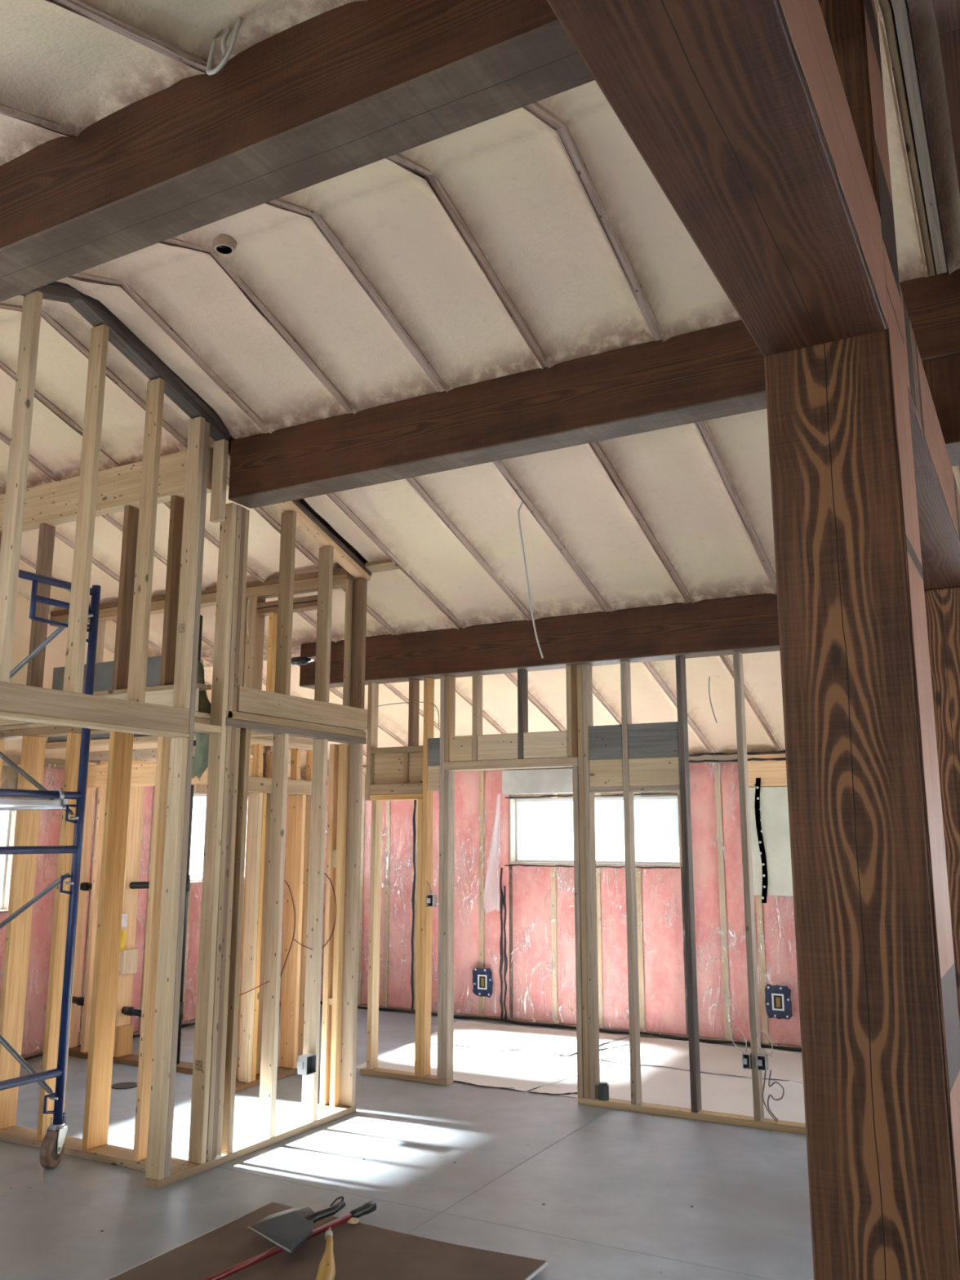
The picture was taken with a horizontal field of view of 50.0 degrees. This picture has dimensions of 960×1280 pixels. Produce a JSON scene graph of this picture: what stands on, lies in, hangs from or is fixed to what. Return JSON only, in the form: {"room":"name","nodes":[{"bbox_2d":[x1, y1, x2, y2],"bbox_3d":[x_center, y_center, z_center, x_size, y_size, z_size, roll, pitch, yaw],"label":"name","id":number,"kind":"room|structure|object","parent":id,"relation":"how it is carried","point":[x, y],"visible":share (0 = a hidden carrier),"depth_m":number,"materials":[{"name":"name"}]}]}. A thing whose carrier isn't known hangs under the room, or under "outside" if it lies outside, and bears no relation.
{"room":"house under construction","nodes":[
{"label":"house under construction","id":0,"kind":"room"},
{"bbox_2d":[120,930,125,951],"bbox_3d":[-2.683,2.248,7.699,0.070,0.150,0.070,-6,-12,28],"label":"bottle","id":1,"kind":"object","parent":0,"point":[122,944],"visible":0.56,"depth_m":7.68,"materials":[{"name":"yellow plastic"}]},
{"bbox_2d":[0,593,306,1061],"bbox_3d":[-4.724,0.605,5.856,0.283,4.485,11.920,-6,-12,28],"label":"wall","id":2,"kind":"structure","parent":0,"point":[39,957],"depth_m":8.12,"materials":[{"name":"pink"}]},
{"bbox_2d":[0,810,16,913],"bbox_3d":[-3.864,1.534,7.297,0.180,0.831,1.237,-6,-12,28],"label":"window","id":3,"kind":"structure","parent":2,"relation":"in","point":[8,822],"depth_m":7.81,"materials":[{"name":"white plastic"}]},
{"bbox_2d":[190,792,248,884],"bbox_3d":[-2.575,1.845,9.621,0.180,0.821,1.322,-6,-12,28],"label":"window","id":4,"kind":"structure","parent":2,"relation":"in","point":[193,881],"depth_m":9.59,"materials":[{"name":"white plastic"}]},
{"bbox_2d":[0,1004,813,1279],"bbox_3d":[-0.134,2.391,2.943,10.850,0.300,12.120,-6,-12,28],"label":"floor","id":5,"kind":"structure","parent":0,"point":[618,1188],"depth_m":4.99,"materials":[{"name":"concrete"}]},
{"bbox_2d":[0,568,101,1168],"bbox_3d":[-3.474,1.153,5.370,2.363,3.030,1.691,-6,-12,28],"label":"scaffold","id":6,"kind":"object","parent":5,"relation":"on","point":[52,1147],"visible":0.95,"depth_m":5.44,"materials":[{"name":"blue metal"}]},
{"bbox_2d":[0,446,213,1171],"bbox_3d":[-2.765,0.914,6.169,2.905,3.800,0.150,-6,-12,28],"label":"wall","id":7,"kind":"structure","parent":5,"relation":"on","point":[48,505],"depth_m":5.79,"materials":[{"name":"brown wood"}]},
{"bbox_2d":[191,657,211,778],"bbox_3d":[-1.522,0.429,5.687,0.197,0.674,0.040,-6,-12,28],"label":"wrap","id":8,"kind":"object","parent":7,"relation":"attached to","point":[200,760],"visible":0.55,"depth_m":5.68,"materials":[{"name":"plastic"}]},
{"bbox_2d":[111,1081,137,1088],"bbox_3d":[-2.379,2.983,6.900,0.180,0.005,0.180,-6,-12,28],"label":"drain cover","id":9,"kind":"object","parent":5,"relation":"on","point":[127,1085],"visible":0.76,"depth_m":6.89,"materials":[{"name":"black plastic"}]},
{"bbox_2d":[67,745,271,1075],"bbox_3d":[-2.369,1.966,7.716,1.925,2.310,0.160,-6,-12,28],"label":"wall","id":10,"kind":"structure","parent":5,"relation":"on","point":[143,773],"depth_m":7.92,"materials":[{"name":"brown wood"}]},
{"bbox_2d":[71,995,142,1017],"bbox_3d":[-2.748,2.783,7.785,1.173,0.122,0.065,-6,-12,28],"label":"pipe","id":11,"kind":"object","parent":10,"relation":"attached to","point":[126,1011],"visible":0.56,"depth_m":7.70,"materials":[{"name":"black plastic"}]},
{"bbox_2d":[80,881,149,890],"bbox_3d":[-2.874,1.914,8.021,0.882,0.087,0.065,-6,-12,28],"label":"pipe","id":12,"kind":"object","parent":10,"relation":"attached to","point":[133,885],"visible":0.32,"depth_m":7.88,"materials":[{"name":"black plastic"}]},
{"bbox_2d":[121,913,128,927],"bbox_3d":[-2.700,2.113,7.766,0.052,0.100,0.061,-6,-12,28],"label":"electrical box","id":13,"kind":"object","parent":10,"relation":"attached to","point":[124,918],"visible":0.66,"depth_m":7.76,"materials":[{"name":"plastic"}]},
{"bbox_2d":[176,614,203,1063],"bbox_3d":[-2.186,1.390,7.735,0.064,3.450,0.064,-6,-12,28],"label":"drain pipe","id":14,"kind":"object","parent":10,"relation":"attached to","point":[188,876],"visible":0.26,"depth_m":7.62,"materials":[{"name":"black plastic"}]},
{"bbox_2d":[0,281,371,1189],"bbox_3d":[-2.120,0.353,4.436,0.225,4.257,5.385,-6,-12,28],"label":"wall","id":15,"kind":"structure","parent":5,"relation":"on","point":[237,710],"depth_m":5.49,"materials":[{"name":"brown wood"}]},
{"bbox_2d":[239,980,269,995],"bbox_3d":[-1.244,1.908,5.633,0.006,0.056,0.281,-6,-12,28],"label":"cable","id":16,"kind":"object","parent":15,"relation":"attached to","point":[268,980],"visible":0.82,"depth_m":5.65,"materials":[{"name":"brown plastic"}]},
{"bbox_2d":[280,880,295,975],"bbox_3d":[-1.121,1.643,5.910,0.007,0.557,0.192,-6,-12,28],"label":"cable","id":17,"kind":"object","parent":15,"relation":"attached to","point":[284,880],"visible":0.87,"depth_m":5.97,"materials":[{"name":"brown plastic"}]},
{"bbox_2d":[293,938,312,950],"bbox_3d":[-1.037,1.784,6.040,0.006,0.080,0.182,-6,-12,28],"label":"cable","id":18,"kind":"object","parent":15,"relation":"attached to","point":[294,939],"visible":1,"depth_m":6.03,"materials":[{"name":"brown plastic"}]},
{"bbox_2d":[297,1053,316,1075],"bbox_3d":[-0.999,2.445,5.940,0.067,0.100,0.091,-6,-12,28],"label":"electrical box","id":19,"kind":"object","parent":15,"relation":"attached to","point":[306,1063],"visible":1,"depth_m":5.92,"materials":[{"name":"metal"}]},
{"bbox_2d":[321,872,336,948],"bbox_3d":[-0.934,1.643,6.256,0.007,0.470,0.206,-6,-12,28],"label":"cable","id":20,"kind":"object","parent":15,"relation":"attached to","point":[324,873],"visible":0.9,"depth_m":6.32,"materials":[{"name":"brown plastic"}]},
{"bbox_2d":[235,735,312,1092],"bbox_3d":[-1.468,1.865,7.312,0.144,2.360,0.870,-6,-12,28],"label":"wall","id":21,"kind":"structure","parent":5,"relation":"on","point":[299,809],"depth_m":7.31,"materials":[{"name":"brown wood"}]},
{"bbox_2d":[45,567,354,748],"bbox_3d":[-2.143,0.185,7.517,2.926,1.092,0.090,-6,-12,28],"label":"wall","id":22,"kind":"structure","parent":21,"relation":"on","point":[256,592],"depth_m":7.24,"materials":[{"name":"brown wood"}]},
{"bbox_2d":[246,599,248,635],"bbox_3d":[-1.623,-0.160,7.210,0.019,0.261,0.018,-6,-12,28],"label":"cable","id":23,"kind":"object","parent":22,"relation":"attached to","point":[248,599],"visible":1,"depth_m":7.20,"materials":[{"name":"grey plastic"}]},
{"bbox_2d":[291,656,315,666],"bbox_3d":[-1.160,0.142,6.887,0.200,0.059,0.060,-6,-12,28],"label":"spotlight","id":24,"kind":"object","parent":22,"relation":"attached to","point":[300,660],"visible":0.67,"depth_m":6.87,"materials":[{"name":"silver metal"}]},
{"bbox_2d":[105,1202,547,1279],"bbox_3d":[-0.921,2.282,3.286,1.373,0.016,2.415,-6,-12,28],"label":"sheet","id":25,"kind":"object","parent":5,"relation":"on","point":[362,1251],"visible":0.83,"depth_m":4.04,"materials":[{"name":"brown wood"}]},
{"bbox_2d":[203,1200,376,1279],"bbox_3d":[-1.033,2.357,3.819,0.316,0.043,1.841,-6,-12,28],"label":"broom","id":26,"kind":"object","parent":25,"relation":"on","point":[370,1206],"visible":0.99,"depth_m":4.08,"materials":[{"name":"red plastic"}]},
{"bbox_2d":[247,1196,345,1253],"bbox_3d":[-0.767,2.379,4.240,0.320,0.076,0.435,-6,-12,28],"label":"dustpan","id":27,"kind":"object","parent":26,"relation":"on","point":[286,1229],"visible":1,"depth_m":4.18,"materials":[{"name":"grey metal"}]},
{"bbox_2d":[315,1226,335,1279],"bbox_3d":[-0.577,2.365,3.901,0.072,0.039,0.771,1,-11,-4],"label":"scraper","id":28,"kind":"object","parent":25,"relation":"on","point":[326,1268],"visible":1,"depth_m":3.89,"materials":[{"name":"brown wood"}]},
{"bbox_2d":[346,1217,359,1223],"bbox_3d":[-0.541,2.475,4.399,0.051,0.017,0.050,-2,-11,13],"label":"scrap","id":29,"kind":"object","parent":25,"relation":"on","point":[352,1220],"visible":1,"depth_m":4.38,"materials":[{"name":"beige wood"}]},
{"bbox_2d":[355,1043,613,1091],"bbox_3d":[-0.010,3.096,7.518,1.700,0.017,1.146,-6,-12,28],"label":"paper","id":30,"kind":"object","parent":5,"relation":"on","point":[524,1071],"visible":0.84,"depth_m":7.49,"materials":[{"name":"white paper"}]},
{"bbox_2d":[431,1020,626,1054],"bbox_3d":[0.265,3.290,8.523,1.610,0.013,1.102,-6,-12,28],"label":"paper","id":31,"kind":"object","parent":5,"relation":"on","point":[468,1033],"visible":0.84,"depth_m":8.51,"materials":[{"name":"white paper"}]},
{"bbox_2d":[360,651,805,1134],"bbox_3d":[0.885,1.521,6.625,3.900,2.785,0.103,-6,-12,28],"label":"wall","id":32,"kind":"structure","parent":5,"relation":"on","point":[639,757],"depth_m":6.82,"materials":[{"name":"brown wood"}]},
{"bbox_2d":[374,702,439,727],"bbox_3d":[-0.561,0.560,7.610,0.604,0.198,0.006,-6,-12,28],"label":"cable","id":33,"kind":"object","parent":32,"relation":"attached to","point":[404,702],"visible":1,"depth_m":7.58,"materials":[{"name":"grey plastic"}]},
{"bbox_2d":[426,893,436,906],"bbox_3d":[-0.340,1.829,7.237,0.052,0.085,0.053,-6,-12,28],"label":"electrical box","id":34,"kind":"object","parent":32,"relation":"attached to","point":[431,900],"visible":1,"depth_m":7.23,"materials":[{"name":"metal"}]},
{"bbox_2d":[299,593,779,688],"bbox_3d":[2.353,-0.164,6.109,8.480,0.333,0.190,-6,-12,28],"label":"timber beam","id":35,"kind":"structure","parent":32,"relation":"on","point":[749,624],"depth_m":6.94,"materials":[{"name":"brown wood"}]},
{"bbox_2d":[598,1081,608,1100],"bbox_3d":[0.770,2.812,6.423,0.066,0.098,0.068,-6,-12,28],"label":"metal can","id":36,"kind":"object","parent":32,"relation":"on","point":[603,1087],"visible":1,"depth_m":6.40,"materials":[{"name":"grey metal"}]},
{"bbox_2d":[742,1051,751,1069],"bbox_3d":[1.563,2.457,6.022,0.046,0.082,0.063,-6,-12,28],"label":"electrical box","id":37,"kind":"object","parent":32,"relation":"attached to","point":[746,1057],"visible":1,"depth_m":6.01,"materials":[{"name":"metal"}]},
{"bbox_2d":[730,1028,746,1053],"bbox_3d":[1.522,2.356,6.057,0.092,0.139,0.012,-6,-12,28],"label":"cable","id":38,"kind":"object","parent":37,"relation":"attached to","point":[734,1028],"visible":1,"depth_m":6.05,"materials":[{"name":"grey plastic"}]},
{"bbox_2d":[756,1053,768,1071],"bbox_3d":[1.639,2.450,5.981,0.052,0.082,0.063,-6,-12,28],"label":"electrical box","id":39,"kind":"object","parent":32,"relation":"attached to","point":[762,1059],"visible":1,"depth_m":5.97,"materials":[{"name":"metal"}]},
{"bbox_2d":[761,1071,777,1122],"bbox_3d":[1.665,2.623,5.946,0.082,0.294,0.029,-6,-12,28],"label":"cable","id":40,"kind":"object","parent":39,"relation":"attached to","point":[775,1119],"visible":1,"depth_m":5.96,"materials":[{"name":"grey plastic"}]},
{"bbox_2d":[756,1031,773,1056],"bbox_3d":[1.654,2.343,5.985,0.092,0.139,0.012,-6,-12,28],"label":"cable","id":41,"kind":"object","parent":32,"relation":"attached to","point":[759,1031],"visible":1,"depth_m":5.98,"materials":[{"name":"grey plastic"}]},
{"bbox_2d":[767,1069,784,1119],"bbox_3d":[1.714,2.639,5.974,0.102,0.274,0.008,-6,-12,28],"label":"cable","id":42,"kind":"object","parent":32,"relation":"attached to","point":[774,1082],"visible":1,"depth_m":5.98,"materials":[{"name":"grey plastic"}]},
{"bbox_2d":[528,1063,805,1123],"bbox_3d":[1.577,2.932,6.660,2.293,0.022,1.122,-6,-12,28],"label":"paper","id":43,"kind":"object","parent":5,"relation":"on","point":[664,1086],"visible":0.49,"depth_m":6.75,"materials":[{"name":"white paper"}]},
{"bbox_2d":[543,1037,803,1083],"bbox_3d":[1.896,3.132,7.684,2.734,0.015,1.050,-6,-12,28],"label":"paper","id":44,"kind":"object","parent":5,"relation":"on","point":[713,1058],"visible":0.52,"depth_m":7.80,"materials":[{"name":"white paper"}]},
{"bbox_2d":[764,0,959,1279],"bbox_3d":[0.925,0.142,2.511,0.298,3.960,0.340,-6,-12,28],"label":"timber post","id":45,"kind":"object","parent":5,"relation":"on","point":[880,1027],"visible":0.83,"depth_m":2.33,"materials":[{"name":"brown wood"}]},
{"bbox_2d":[546,0,888,355],"bbox_3d":[-0.448,-1.309,0.244,0.298,0.297,5.359,-6,-12,28],"label":"ceiling beam","id":46,"kind":"structure","parent":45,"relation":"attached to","point":[739,111],"depth_m":1.83,"materials":[{"name":"brown wood"}]},
{"bbox_2d":[924,586,959,1025],"bbox_3d":[2.302,1.165,4.867,0.294,2.832,0.300,-6,-12,28],"label":"timber post","id":47,"kind":"object","parent":5,"relation":"on","point":[942,605],"visible":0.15,"depth_m":4.89,"materials":[{"name":"brown wood"}]},
{"bbox_2d":[899,285,959,590],"bbox_3d":[1.698,-0.580,4.075,0.298,0.297,2.859,-6,-12,28],"label":"ceiling beam","id":48,"kind":"structure","parent":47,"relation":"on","point":[938,495],"depth_m":3.68,"materials":[{"name":"brown wood"}]},
{"bbox_2d":[921,353,959,466],"bbox_3d":[1.782,-0.898,4.152,0.345,0.357,0.290,-6,-12,28],"label":"timber post","id":49,"kind":"object","parent":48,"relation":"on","point":[942,373],"visible":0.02,"depth_m":3.98,"materials":[{"name":"brown wood"}]},
{"bbox_2d":[228,268,959,508],"bbox_3d":[1.839,-1.262,4.125,7.305,0.348,0.190,-6,-12,28],"label":"timber beam","id":50,"kind":"structure","parent":49,"relation":"on","point":[717,371],"depth_m":4.87,"materials":[{"name":"brown wood"}]},
{"bbox_2d":[0,0,959,769],"bbox_3d":[-0.130,-0.926,3.573,10.950,2.404,12.237,-6,-12,28],"label":"ceiling","id":51,"kind":"structure","parent":0,"point":[539,234],"depth_m":4.99,"materials":[{"name":"plastic"}]},
{"bbox_2d":[206,17,242,75],"bbox_3d":[-0.699,-1.604,2.786,0.112,0.195,0.057,-6,-12,28],"label":"cable","id":52,"kind":"object","parent":51,"relation":"hanging from","point":[226,58],"visible":1,"depth_m":2.76,"materials":[{"name":"grey plastic"}]},
{"bbox_2d":[213,233,236,255],"bbox_3d":[-1.119,-1.746,4.516,0.124,0.078,0.124,-6,-12,28],"label":"vent pipe","id":53,"kind":"object","parent":51,"relation":"attached to","point":[227,242],"visible":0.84,"depth_m":4.49,"materials":[{"name":"beige"}]},
{"bbox_2d":[221,27,231,55],"bbox_3d":[-0.688,-1.632,2.804,0.016,0.113,0.044,-2,-11,10],"label":"cable","id":54,"kind":"object","parent":51,"relation":"hanging from","point":[228,31],"visible":0.98,"depth_m":2.79,"materials":[{"name":"grey plastic"}]},
{"bbox_2d":[0,0,595,302],"bbox_3d":[0.765,-1.627,2.205,7.300,0.348,0.220,-6,-12,28],"label":"timber beam","id":55,"kind":"structure","parent":51,"relation":"attached to","point":[343,89],"depth_m":2.83,"materials":[{"name":"brown wood"}]},
{"bbox_2d":[517,501,543,657],"bbox_3d":[0.282,-0.366,5.810,0.153,0.960,0.021,-6,-12,28],"label":"cable","id":56,"kind":"object","parent":51,"relation":"hanging from","point":[522,503],"visible":0.92,"depth_m":5.81,"materials":[{"name":"grey plastic"}]},
{"bbox_2d":[708,675,718,723],"bbox_3d":[1.717,0.398,7.561,0.079,0.425,0.008,-6,-12,28],"label":"cable","id":57,"kind":"object","parent":51,"relation":"hanging from","point":[717,676],"visible":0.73,"depth_m":7.56,"materials":[{"name":"grey plastic"}]},
{"bbox_2d":[300,750,801,1051],"bbox_3d":[2.697,1.977,8.252,10.451,2.700,0.307,-6,-12,28],"label":"wall","id":58,"kind":"structure","parent":0,"point":[526,942],"depth_m":9.01,"materials":[{"name":"pink"}]},
{"bbox_2d":[472,968,493,997],"bbox_3d":[0.022,3.114,9.372,0.210,0.255,0.016,-6,-12,28],"label":"outlet gasket","id":59,"kind":"object","parent":58,"relation":"attached to","point":[482,982],"visible":1,"depth_m":9.37,"materials":[{"name":"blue plastic"}]},
{"bbox_2d":[480,977,484,986],"bbox_3d":[0.023,3.112,9.371,0.030,0.072,0.006,-6,-12,28],"label":"receptacle","id":60,"kind":"object","parent":59,"relation":"attached to","point":[482,979],"depth_m":9.37,"materials":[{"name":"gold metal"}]},
{"bbox_2d":[484,817,499,913],"bbox_3d":[0.128,1.965,9.479,0.152,1.084,0.127,-6,-12,28],"label":"flap","id":61,"kind":"object","parent":58,"relation":"attached to","point":[493,892],"visible":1,"depth_m":9.46,"materials":[{"name":"white"}]},
{"bbox_2d":[508,795,682,866],"bbox_3d":[1.034,1.715,9.262,1.647,0.601,0.180,-6,-12,28],"label":"window","id":62,"kind":"structure","parent":58,"relation":"in","point":[514,804],"depth_m":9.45,"materials":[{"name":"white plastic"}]},
{"bbox_2d":[754,777,768,902],"bbox_3d":[2.284,1.624,8.380,0.078,1.000,0.006,-6,-12,28],"label":"tape strip","id":63,"kind":"object","parent":58,"relation":"attached to","point":[757,804],"visible":1,"depth_m":8.38,"materials":[{"name":"black plastic"}]},
{"bbox_2d":[764,983,792,1019],"bbox_3d":[2.349,2.851,8.118,0.209,0.262,0.016,-6,-12,28],"label":"outlet gasket","id":64,"kind":"object","parent":58,"relation":"attached to","point":[778,1002],"visible":1,"depth_m":8.12,"materials":[{"name":"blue plastic"}]},
{"bbox_2d":[776,997,780,1007],"bbox_3d":[2.349,2.853,8.117,0.030,0.072,0.006,-6,-12,28],"label":"receptacle","id":65,"kind":"object","parent":64,"relation":"attached to","point":[778,999],"depth_m":8.11,"materials":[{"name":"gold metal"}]},
{"label":"outside","id":66,"kind":"structure","parent":0,"visible":0},
{"bbox_2d":[189,854,203,878],"bbox_3d":[-0.002,2.014,-0.382,160.000,0.200,160.000,-6,-12,28],"label":"ground","id":67,"kind":"structure","parent":66,"point":[196,867],"depth_m":65.58,"materials":[{"name":"white"}]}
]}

